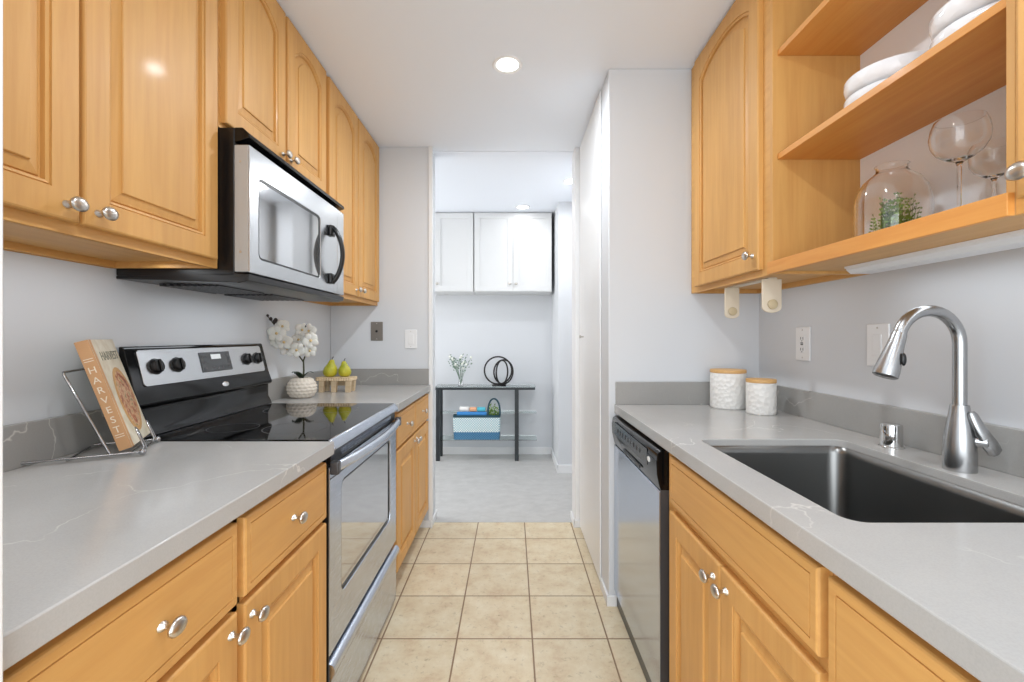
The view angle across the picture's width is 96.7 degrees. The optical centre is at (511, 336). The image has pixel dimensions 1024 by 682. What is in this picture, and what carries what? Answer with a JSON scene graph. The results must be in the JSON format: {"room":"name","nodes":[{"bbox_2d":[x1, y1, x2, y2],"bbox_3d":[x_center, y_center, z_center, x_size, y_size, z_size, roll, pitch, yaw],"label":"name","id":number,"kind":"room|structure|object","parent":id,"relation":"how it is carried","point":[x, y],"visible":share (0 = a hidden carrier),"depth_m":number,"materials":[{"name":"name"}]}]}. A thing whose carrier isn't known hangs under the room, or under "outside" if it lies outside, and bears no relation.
{"room":"galley kitchen","nodes":[
{"label":"galley kitchen","id":0,"kind":"room"},
{"bbox_2d":[0,0,2,681],"bbox_3d":[-0.833,0.000,0.389,0.665,2.440,0.118,0,0,0],"label":"wall","id":1,"kind":"structure","parent":0,"point":[1,1],"depth_m":0.45,"materials":[{"name":"white paint"}]},
{"bbox_2d":[3,250,330,438],"bbox_3d":[-1.215,0.000,1.710,0.100,2.440,2.760,0,0,0],"label":"wall","id":2,"kind":"structure","parent":0,"point":[50,305],"depth_m":1.26,"materials":[{"name":"white paint"}]},
{"bbox_2d":[3,409,114,471],"bbox_3d":[-1.155,0.254,0.890,0.018,0.102,0.882,0,0,0],"label":"backsplash","id":3,"kind":"structure","parent":2,"relation":"attached to","point":[59,436],"depth_m":1.13,"materials":[{"name":"grey stone"}]},
{"bbox_2d":[3,0,217,268],"bbox_3d":[-0.989,-0.708,0.890,0.352,1.018,0.883,0,0,0],"label":"upper cabinet","id":4,"kind":"object","parent":2,"relation":"attached to","point":[110,107],"visible":1,"depth_m":0.99,"materials":[{"name":"brown wood"}]},
{"bbox_2d":[218,0,325,191],"bbox_3d":[-0.989,-0.917,1.714,0.352,0.600,0.756,0,0,0],"label":"upper cabinet","id":5,"kind":"object","parent":2,"relation":"attached to","point":[272,85],"visible":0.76,"depth_m":1.60,"materials":[{"name":"brown wood"}]},
{"bbox_2d":[116,127,344,301],"bbox_3d":[-0.937,-0.387,1.713,0.452,0.458,0.758,0,0,0],"label":"microwave","id":6,"kind":"object","parent":5,"relation":"attached to","point":[281,235],"visible":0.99,"depth_m":1.46,"materials":[{"name":"silver metal"}]},
{"bbox_2d":[304,75,378,305],"bbox_3d":[-0.989,-0.708,2.507,0.352,1.018,0.822,0,0,0],"label":"upper cabinet","id":7,"kind":"object","parent":2,"relation":"attached to","point":[352,155],"visible":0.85,"depth_m":2.46,"materials":[{"name":"brown wood"}]},
{"bbox_2d":[268,369,428,400],"bbox_3d":[-0.848,0.254,2.503,0.636,0.102,0.832,0,0,0],"label":"backsplash","id":8,"kind":"structure","parent":2,"relation":"attached to","point":[277,388],"depth_m":2.90,"materials":[{"name":"grey stone"}]},
{"bbox_2d":[331,147,434,519],"bbox_3d":[-0.843,0.000,3.005,0.645,2.440,0.170,0,0,0],"label":"wall","id":9,"kind":"structure","parent":0,"point":[402,306],"depth_m":2.92,"materials":[{"name":"white paint"}]},
{"bbox_2d":[371,322,382,340],"bbox_3d":[-0.866,-0.037,2.914,0.077,0.120,0.010,0,0,0],"label":"wall jack","id":10,"kind":"object","parent":9,"relation":"attached to","point":[376,327],"visible":1,"depth_m":2.91,"materials":[{"name":"grey metal"}]},
{"bbox_2d":[405,330,416,347],"bbox_3d":[-0.648,0.013,2.916,0.077,0.120,0.008,0,0,0],"label":"light switch","id":11,"kind":"object","parent":9,"relation":"attached to","point":[410,335],"visible":1,"depth_m":2.91,"materials":[{"name":"white plastic"}]},
{"bbox_2d":[419,509,436,527],"bbox_3d":[-0.554,1.197,3.000,0.091,0.046,0.200,0,0,0],"label":"baseboard","id":12,"kind":"structure","parent":9,"relation":"attached to","point":[425,523],"depth_m":2.91,"materials":[{"name":"white paint"}]},
{"bbox_2d":[428,146,432,519],"bbox_3d":[-0.521,-0.024,2.914,0.026,2.393,0.012,0,0,0],"label":"trim","id":13,"kind":"structure","parent":9,"relation":"attached to","point":[430,148],"depth_m":2.91,"materials":[{"name":"white paint"}]},
{"bbox_2d":[435,292,551,446],"bbox_3d":[-1.141,0.000,4.795,3.117,2.440,0.110,0,0,0],"label":"wall","id":14,"kind":"structure","parent":0,"point":[516,328],"depth_m":4.74,"materials":[{"name":"white paint"}]},
{"bbox_2d":[435,212,475,294],"bbox_3d":[-0.747,-0.825,4.559,0.746,0.777,0.360,0,0,0],"label":"upper cabinet","id":15,"kind":"object","parent":14,"relation":"attached to","point":[454,231],"visible":0.53,"depth_m":4.42,"materials":[{"name":"white paint"}]},
{"bbox_2d":[435,447,550,453],"bbox_3d":[-1.098,1.183,4.734,3.004,0.075,0.012,0,0,0],"label":"baseboard","id":16,"kind":"structure","parent":14,"relation":"attached to","point":[446,450],"depth_m":4.73,"materials":[{"name":"white paint"}]},
{"bbox_2d":[474,212,551,294],"bbox_3d":[0.009,-0.825,4.559,0.754,0.777,0.360,0,0,0],"label":"upper cabinet","id":17,"kind":"object","parent":14,"relation":"attached to","point":[513,250],"visible":1,"depth_m":4.42,"materials":[{"name":"white paint"}]},
{"bbox_2d":[359,454,646,681],"bbox_3d":[-0.350,1.250,1.625,4.700,0.061,6.450,0,0,0],"label":"floor","id":18,"kind":"structure","parent":0,"point":[474,601],"depth_m":2.16,"materials":[{"name":"beige tile"}]},
{"bbox_2d":[3,462,325,681],"bbox_3d":[-0.832,0.782,0.885,0.664,0.876,0.866,0,0,0],"label":"base cabinet","id":19,"kind":"object","parent":18,"relation":"on","point":[246,602],"visible":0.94,"depth_m":0.85,"materials":[{"name":"brown wood"}]},
{"bbox_2d":[3,409,333,670],"bbox_3d":[-0.842,0.273,0.890,0.644,0.140,0.882,0,0,0],"label":"countertop","id":20,"kind":"structure","parent":19,"relation":"on","point":[78,534],"depth_m":0.82,"materials":[{"name":"grey stone"}]},
{"bbox_2d":[20,368,160,463],"bbox_3d":[-1.090,0.194,1.185,0.254,0.221,0.180,0,0,-28],"label":"cookbook stand","id":21,"kind":"object","parent":20,"relation":"on","point":[143,451],"visible":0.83,"depth_m":1.14,"materials":[{"name":"silver metal"}]},
{"bbox_2d":[74,339,149,450],"bbox_3d":[-1.072,0.148,1.231,0.114,0.285,0.199,0,0,-28],"label":"cookbook","id":22,"kind":"object","parent":21,"relation":"on","point":[100,359],"visible":1,"depth_m":1.17,"materials":[{"name":"beige"}]},
{"bbox_2d":[115,371,139,424],"bbox_3d":[-1.062,0.170,1.258,0.048,0.152,0.112,0,0,-28],"label":"picture","id":23,"kind":"object","parent":22,"relation":"attached to","point":[123,388],"depth_m":1.25},
{"bbox_2d":[119,343,400,681],"bbox_3d":[-0.816,0.625,1.700,0.682,1.191,0.764,0,0,0],"label":"range oven","id":24,"kind":"object","parent":18,"relation":"on","point":[174,387],"visible":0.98,"depth_m":1.58,"materials":[{"name":"silver metal"}]},
{"bbox_2d":[210,354,220,358],"bbox_3d":[-1.125,0.074,1.728,0.005,0.018,0.056,0,0,0],"label":"clock","id":25,"kind":"object","parent":24,"relation":"on","point":[212,356],"depth_m":1.73,"materials":[{"name":"grey plastic"}]},
{"bbox_2d":[144,403,397,450],"bbox_3d":[-0.809,0.319,1.709,0.578,0.034,0.742,0,0,0],"label":"cooktop","id":26,"kind":"object","parent":24,"relation":"in","point":[342,424],"depth_m":1.59,"materials":[{"name":"black glass"}]},
{"bbox_2d":[393,394,427,572],"bbox_3d":[-0.832,0.782,2.504,0.664,0.876,0.824,0,0,0],"label":"base cabinet","id":27,"kind":"object","parent":18,"relation":"on","point":[412,434],"visible":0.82,"depth_m":2.43,"materials":[{"name":"brown wood"}]},
{"bbox_2d":[259,369,430,411],"bbox_3d":[-0.843,0.273,2.503,0.646,0.140,0.832,0,0,0],"label":"countertop","id":28,"kind":"structure","parent":27,"relation":"on","point":[401,387],"depth_m":2.55,"materials":[{"name":"grey stone"}]},
{"bbox_2d":[266,314,318,398],"bbox_3d":[-1.100,0.098,2.271,0.241,0.413,0.148,0,0,-36],"label":"potted orchid","id":29,"kind":"object","parent":28,"relation":"on","point":[304,341],"visible":1,"depth_m":2.25,"materials":[{"name":"white plant"}]},
{"bbox_2d":[315,376,356,391],"bbox_3d":[-0.982,0.264,2.550,0.200,0.082,0.108,0,0,0],"label":"wooden riser","id":30,"kind":"object","parent":28,"relation":"on","point":[349,382],"visible":0.96,"depth_m":2.50,"materials":[{"name":"brown wood"}]},
{"bbox_2d":[323,357,337,376],"bbox_3d":[-1.019,0.166,2.552,0.078,0.114,0.078,0,0,0],"label":"pear","id":31,"kind":"object","parent":30,"relation":"on","point":[330,370],"visible":1,"depth_m":2.53,"materials":[{"name":"green food"}]},
{"bbox_2d":[338,359,350,376],"bbox_3d":[-0.941,0.171,2.560,0.070,0.103,0.070,0,0,0],"label":"pear","id":32,"kind":"object","parent":30,"relation":"on","point":[344,370],"visible":1,"depth_m":2.54,"materials":[{"name":"green food"}]},
{"bbox_2d":[435,384,536,460],"bbox_3d":[-0.257,0.853,4.575,1.005,0.734,0.216,0,0,0],"label":"console table","id":33,"kind":"object","parent":18,"relation":"on","point":[439,388],"visible":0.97,"depth_m":4.47,"materials":[{"name":"grey paint"}]},
{"bbox_2d":[448,354,472,385],"bbox_3d":[-0.521,0.325,4.571,0.256,0.320,0.084,0,0,0],"label":"flower vase","id":34,"kind":"object","parent":33,"relation":"on","point":[460,383],"visible":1,"depth_m":4.56,"materials":[{"name":"clear glass"}]},
{"bbox_2d":[453,398,500,439],"bbox_3d":[-0.346,0.804,4.514,0.472,0.408,0.079,0,0,0],"label":"woven basket","id":35,"kind":"object","parent":33,"relation":"on","point":[465,427],"visible":1,"depth_m":4.47,"materials":[{"name":"blue"}]},
{"bbox_2d":[457,412,486,414],"bbox_3d":[-0.398,0.764,4.515,0.295,0.048,0.048,0,0,0],"label":"folded towel","id":36,"kind":"object","parent":35,"relation":"in","point":[458,413],"visible":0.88,"depth_m":4.49,"materials":[{"name":"blue fabric"}]},
{"bbox_2d":[459,407,468,410],"bbox_3d":[-0.472,0.713,4.515,0.095,0.044,0.044,0,0,0],"label":"folded towel","id":37,"kind":"object","parent":36,"relation":"on","point":[460,408],"visible":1,"depth_m":4.50,"materials":[{"name":"white fabric"}]},
{"bbox_2d":[477,407,485,410],"bbox_3d":[-0.303,0.717,4.515,0.083,0.044,0.044,0,0,0],"label":"folded towel","id":38,"kind":"object","parent":36,"relation":"on","point":[478,408],"visible":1,"depth_m":4.50,"materials":[{"name":"teal fabric"}]},
{"bbox_2d":[486,404,498,414],"bbox_3d":[-0.187,0.821,4.518,0.143,0.336,0.077,0,0,0],"label":"greenery","id":39,"kind":"object","parent":35,"relation":"in","point":[491,410],"visible":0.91,"depth_m":4.51,"materials":[{"name":"green plant"}]},
{"bbox_2d":[440,435,536,440],"bbox_3d":[-0.249,1.013,4.575,0.991,0.008,0.209,0,0,0],"label":"glass shelf","id":40,"kind":"object","parent":33,"relation":"attached to","point":[442,437],"depth_m":4.52,"materials":[{"name":"white"}]},
{"bbox_2d":[440,411,536,412],"bbox_3d":[-0.249,0.761,4.620,0.991,0.007,0.120,0,0,0],"label":"glass shelf","id":41,"kind":"object","parent":33,"relation":"attached to","point":[440,411],"depth_m":4.63,"materials":[{"name":"white"}]},
{"bbox_2d":[484,356,513,385],"bbox_3d":[-0.122,0.338,4.562,0.305,0.295,0.128,0,0,-19],"label":"ring sculpture","id":42,"kind":"object","parent":33,"relation":"on","point":[504,359],"visible":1,"depth_m":4.56,"materials":[{"name":"black metal"}]},
{"bbox_2d":[612,415,668,681],"bbox_3d":[0.771,0.784,1.744,0.645,0.864,0.638,0,0,0],"label":"dishwasher","id":43,"kind":"object","parent":18,"relation":"on","point":[641,465],"visible":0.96,"depth_m":1.61,"materials":[{"name":"silver metal"}]},
{"bbox_2d":[669,453,833,681],"bbox_3d":[0.782,0.782,1.056,0.682,0.876,0.724,0,0,0],"label":"base cabinet","id":44,"kind":"object","parent":18,"relation":"on","point":[747,604],"visible":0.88,"depth_m":0.97,"materials":[{"name":"brown wood"}]},
{"bbox_2d":[614,382,1023,681],"bbox_3d":[0.795,0.273,0.985,0.660,0.140,2.169,0,0,0],"label":"countertop","id":45,"kind":"structure","parent":44,"relation":"on","point":[958,587],"depth_m":0.79,"materials":[{"name":"grey stone"}]},
{"bbox_2d":[710,368,746,409],"bbox_3d":[0.934,0.223,1.968,0.145,0.165,0.145,0,0,0],"label":"canister","id":46,"kind":"object","parent":45,"relation":"on","point":[727,385],"visible":0.97,"depth_m":1.91,"materials":[{"name":"white ceramic"}]},
{"bbox_2d":[745,378,776,415],"bbox_3d":[0.993,0.236,1.815,0.110,0.138,0.110,0,0,0],"label":"canister","id":47,"kind":"object","parent":45,"relation":"on","point":[761,393],"visible":1,"depth_m":1.77,"materials":[{"name":"white ceramic"}]},
{"bbox_2d":[712,446,1023,522],"bbox_3d":[0.768,0.440,1.055,0.419,0.232,0.607,0,0,0],"label":"sink","id":48,"kind":"object","parent":45,"relation":"in","point":[850,484],"visible":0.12,"depth_m":1.24,"materials":[{"name":"silver metal"}]},
{"bbox_2d":[878,422,905,449],"bbox_3d":[1.052,0.273,1.262,0.060,0.065,0.060,0,0,0],"label":"air gap","id":49,"kind":"object","parent":45,"relation":"in","point":[891,434],"visible":1,"depth_m":1.24,"materials":[{"name":"silver metal"}]},
{"bbox_2d":[872,305,1001,473],"bbox_3d":[0.953,0.116,1.036,0.261,0.378,0.074,0,0,0],"label":"kitchen faucet","id":50,"kind":"object","parent":45,"relation":"on","point":[965,431],"visible":1,"depth_m":1.03,"materials":[{"name":"silver metal"}]},
{"bbox_2d":[828,574,980,681],"bbox_3d":[0.782,0.782,0.421,0.682,0.876,0.542,0,0,0],"label":"base cabinet","id":51,"kind":"object","parent":18,"relation":"on","point":[866,643],"visible":0.41,"depth_m":0.59,"materials":[{"name":"brown wood"}]},
{"bbox_2d":[276,0,734,218],"bbox_3d":[-0.350,-1.267,1.625,4.700,0.106,6.450,0,0,0],"label":"ceiling","id":52,"kind":"structure","parent":0,"point":[414,73],"depth_m":2.07,"materials":[{"name":"white paint"}]},
{"bbox_2d":[492,55,522,73],"bbox_3d":[-0.020,-1.217,2.040,0.136,0.006,0.136,0,0,0],"label":"recessed light","id":53,"kind":"object","parent":52,"relation":"in","point":[507,64],"visible":1,"depth_m":2.04,"materials":[{"name":"white paint"}]},
{"bbox_2d":[516,205,529,209],"bbox_3d":[0.100,-1.211,4.250,0.136,0.006,0.136,0,0,0],"label":"recessed light","id":54,"kind":"object","parent":52,"relation":"in","point":[522,207],"visible":1,"depth_m":4.25,"materials":[{"name":"white paint"}]},
{"bbox_2d":[563,178,571,183],"bbox_3d":[0.465,-1.211,3.540,0.136,0.006,0.136,0,0,0],"label":"recessed light","id":55,"kind":"object","parent":52,"relation":"in","point":[568,180],"visible":0.5,"depth_m":3.54,"materials":[{"name":"white paint"}]},
{"bbox_2d":[552,202,571,464],"bbox_3d":[0.485,0.000,4.465,0.141,2.440,0.770,0,0,0],"label":"wall pier","id":56,"kind":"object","parent":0,"point":[562,218],"visible":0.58,"depth_m":4.08,"materials":[{"name":"white paint"}]},
{"bbox_2d":[551,447,571,472],"bbox_3d":[0.482,1.183,4.403,0.160,0.075,0.674,0,0,0],"label":"baseboard","id":57,"kind":"object","parent":56,"relation":"attached to","point":[559,468],"visible":0.78,"depth_m":4.07,"materials":[{"name":"white paint"}]},
{"bbox_2d":[601,69,758,595],"bbox_3d":[0.832,0.000,2.495,0.784,2.440,0.850,0,0,0],"label":"wall","id":58,"kind":"structure","parent":0,"point":[653,328],"depth_m":2.07,"materials":[{"name":"white paint"}]},
{"bbox_2d":[570,511,579,527],"bbox_3d":[0.415,1.197,2.994,0.045,0.046,0.171,0,0,0],"label":"baseboard","id":59,"kind":"object","parent":58,"relation":"attached to","point":[576,523],"visible":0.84,"depth_m":2.91,"materials":[{"name":"white paint"}]},
{"bbox_2d":[572,147,579,519],"bbox_3d":[0.512,0.000,2.996,0.216,2.440,0.148,0,0,0],"label":"door frame","id":60,"kind":"structure","parent":58,"relation":"attached to","point":[576,154],"depth_m":2.92,"materials":[{"name":"white paint"}]},
{"bbox_2d":[579,91,600,579],"bbox_3d":[0.421,-0.004,2.560,0.034,2.408,0.650,0,0,0],"label":"door","id":61,"kind":"structure","parent":58,"relation":"in","point":[590,147],"depth_m":2.47,"materials":[{"name":"white paint"}]},
{"bbox_2d":[600,578,616,606],"bbox_3d":[0.452,1.197,2.139,0.046,0.046,0.162,0,0,0],"label":"baseboard","id":62,"kind":"structure","parent":58,"relation":"attached to","point":[611,600],"depth_m":2.06,"materials":[{"name":"white paint"}]},
{"bbox_2d":[615,382,1023,477],"bbox_3d":[0.797,0.254,0.985,0.654,0.102,2.169,0,0,0],"label":"backsplash","id":63,"kind":"structure","parent":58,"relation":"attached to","point":[922,430],"depth_m":1.46,"materials":[{"name":"grey stone"}]},
{"bbox_2d":[759,247,1023,428],"bbox_3d":[1.174,0.000,0.735,0.100,2.440,2.670,0,0,0],"label":"wall","id":64,"kind":"structure","parent":0,"point":[985,292],"depth_m":1.26,"materials":[{"name":"white paint"}]},
{"bbox_2d":[691,0,867,293],"bbox_3d":[0.945,-0.707,1.752,0.358,1.020,0.632,0,0,0],"label":"upper cabinet","id":65,"kind":"object","parent":64,"relation":"attached to","point":[730,77],"visible":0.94,"depth_m":1.65,"materials":[{"name":"brown wood"}]},
{"bbox_2d":[724,277,781,318],"bbox_3d":[0.860,-0.134,1.643,0.064,0.124,0.294,0,0,0],"label":"paper towel holder","id":66,"kind":"object","parent":65,"relation":"attached to","point":[771,298],"visible":1,"depth_m":1.50,"materials":[{"name":"beige plastic"}]},
{"bbox_2d":[796,327,810,360],"bbox_3d":[1.119,0.026,1.752,0.009,0.129,0.084,0,0,0],"label":"wall outlet","id":67,"kind":"object","parent":64,"relation":"attached to","point":[803,334],"visible":1,"depth_m":1.74,"materials":[{"name":"white plastic"}]},
{"bbox_2d":[799,335,804,352],"bbox_3d":[1.117,0.026,1.752,0.002,0.068,0.033,0,0,0],"label":"socket","id":68,"kind":"object","parent":67,"relation":"attached to","point":[801,337],"depth_m":1.75,"materials":[{"name":"white plastic"}]},
{"bbox_2d":[867,324,889,365],"bbox_3d":[1.119,0.025,1.393,0.008,0.130,0.084,0,0,0],"label":"light switch","id":69,"kind":"object","parent":64,"relation":"attached to","point":[878,335],"visible":0.73,"depth_m":1.40,"materials":[{"name":"white plastic"}]},
{"bbox_2d":[767,0,1023,273],"bbox_3d":[0.963,-0.706,1.086,0.321,1.020,0.698,0,0,0],"label":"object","id":70,"kind":"object","parent":64,"relation":"attached to","point":[823,151],"visible":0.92,"depth_m":1.23,"materials":[{"name":"brown wood"}]},
{"bbox_2d":[844,78,886,107],"bbox_3d":[0.965,-0.595,1.155,0.200,0.046,0.200,0,0,0],"label":"serving bowl","id":71,"kind":"object","parent":70,"relation":"on","point":[861,92],"visible":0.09,"depth_m":1.13,"materials":[{"name":"white ceramic"}]},
{"bbox_2d":[844,50,927,99],"bbox_3d":[0.965,-0.642,1.155,0.200,0.046,0.200,0,0,0],"label":"serving bowl","id":72,"kind":"object","parent":71,"relation":"on","point":[885,68],"visible":0.27,"depth_m":1.10,"materials":[{"name":"white ceramic"}]},
{"bbox_2d":[853,160,933,236],"bbox_3d":[0.972,-0.331,1.165,0.158,0.217,0.158,0,0,0],"label":"glass terrarium","id":73,"kind":"object","parent":70,"relation":"on","point":[896,194],"visible":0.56,"depth_m":1.11,"materials":[{"name":"clear glass"}]},
{"bbox_2d":[844,229,1023,273],"bbox_3d":[1.015,-0.194,0.843,0.094,0.021,0.965,0,0,0],"label":"light","id":74,"kind":"object","parent":70,"relation":"attached to","point":[1013,239],"visible":1,"depth_m":1.03,"materials":[{"name":"white plastic"}]},
{"bbox_2d":[928,110,993,206],"bbox_3d":[0.930,-0.338,0.946,0.098,0.229,0.098,0,0,0],"label":"wine glass","id":75,"kind":"object","parent":70,"relation":"on","point":[956,138],"visible":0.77,"depth_m":0.92,"materials":[{"name":"clear glass"}]},
{"bbox_2d":[929,0,999,48],"bbox_3d":[0.965,-0.595,0.905,0.200,0.046,0.200,0,0,0],"label":"serving bowl","id":76,"kind":"object","parent":70,"relation":"on","point":[964,20],"visible":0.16,"depth_m":0.89,"materials":[{"name":"white ceramic"}]},
{"bbox_2d":[929,0,998,40],"bbox_3d":[0.965,-0.642,0.905,0.200,0.046,0.200,0,0,0],"label":"serving bowl","id":77,"kind":"object","parent":76,"relation":"on","point":[953,10],"visible":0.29,"depth_m":0.90,"materials":[{"name":"white ceramic"}]},
{"bbox_2d":[967,137,1005,196],"bbox_3d":[1.036,-0.319,0.978,0.082,0.192,0.082,0,0,0],"label":"wine glass","id":78,"kind":"object","parent":70,"relation":"on","point":[989,163],"visible":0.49,"depth_m":0.96,"materials":[{"name":"clear glass"}]},
{"bbox_2d":[1004,0,1023,214],"bbox_3d":[0.945,-0.707,0.518,0.358,1.020,0.436,0,0,0],"label":"upper cabinet","id":79,"kind":"object","parent":64,"relation":"attached to","point":[1014,172],"visible":1,"depth_m":0.71,"materials":[{"name":"brown wood"}]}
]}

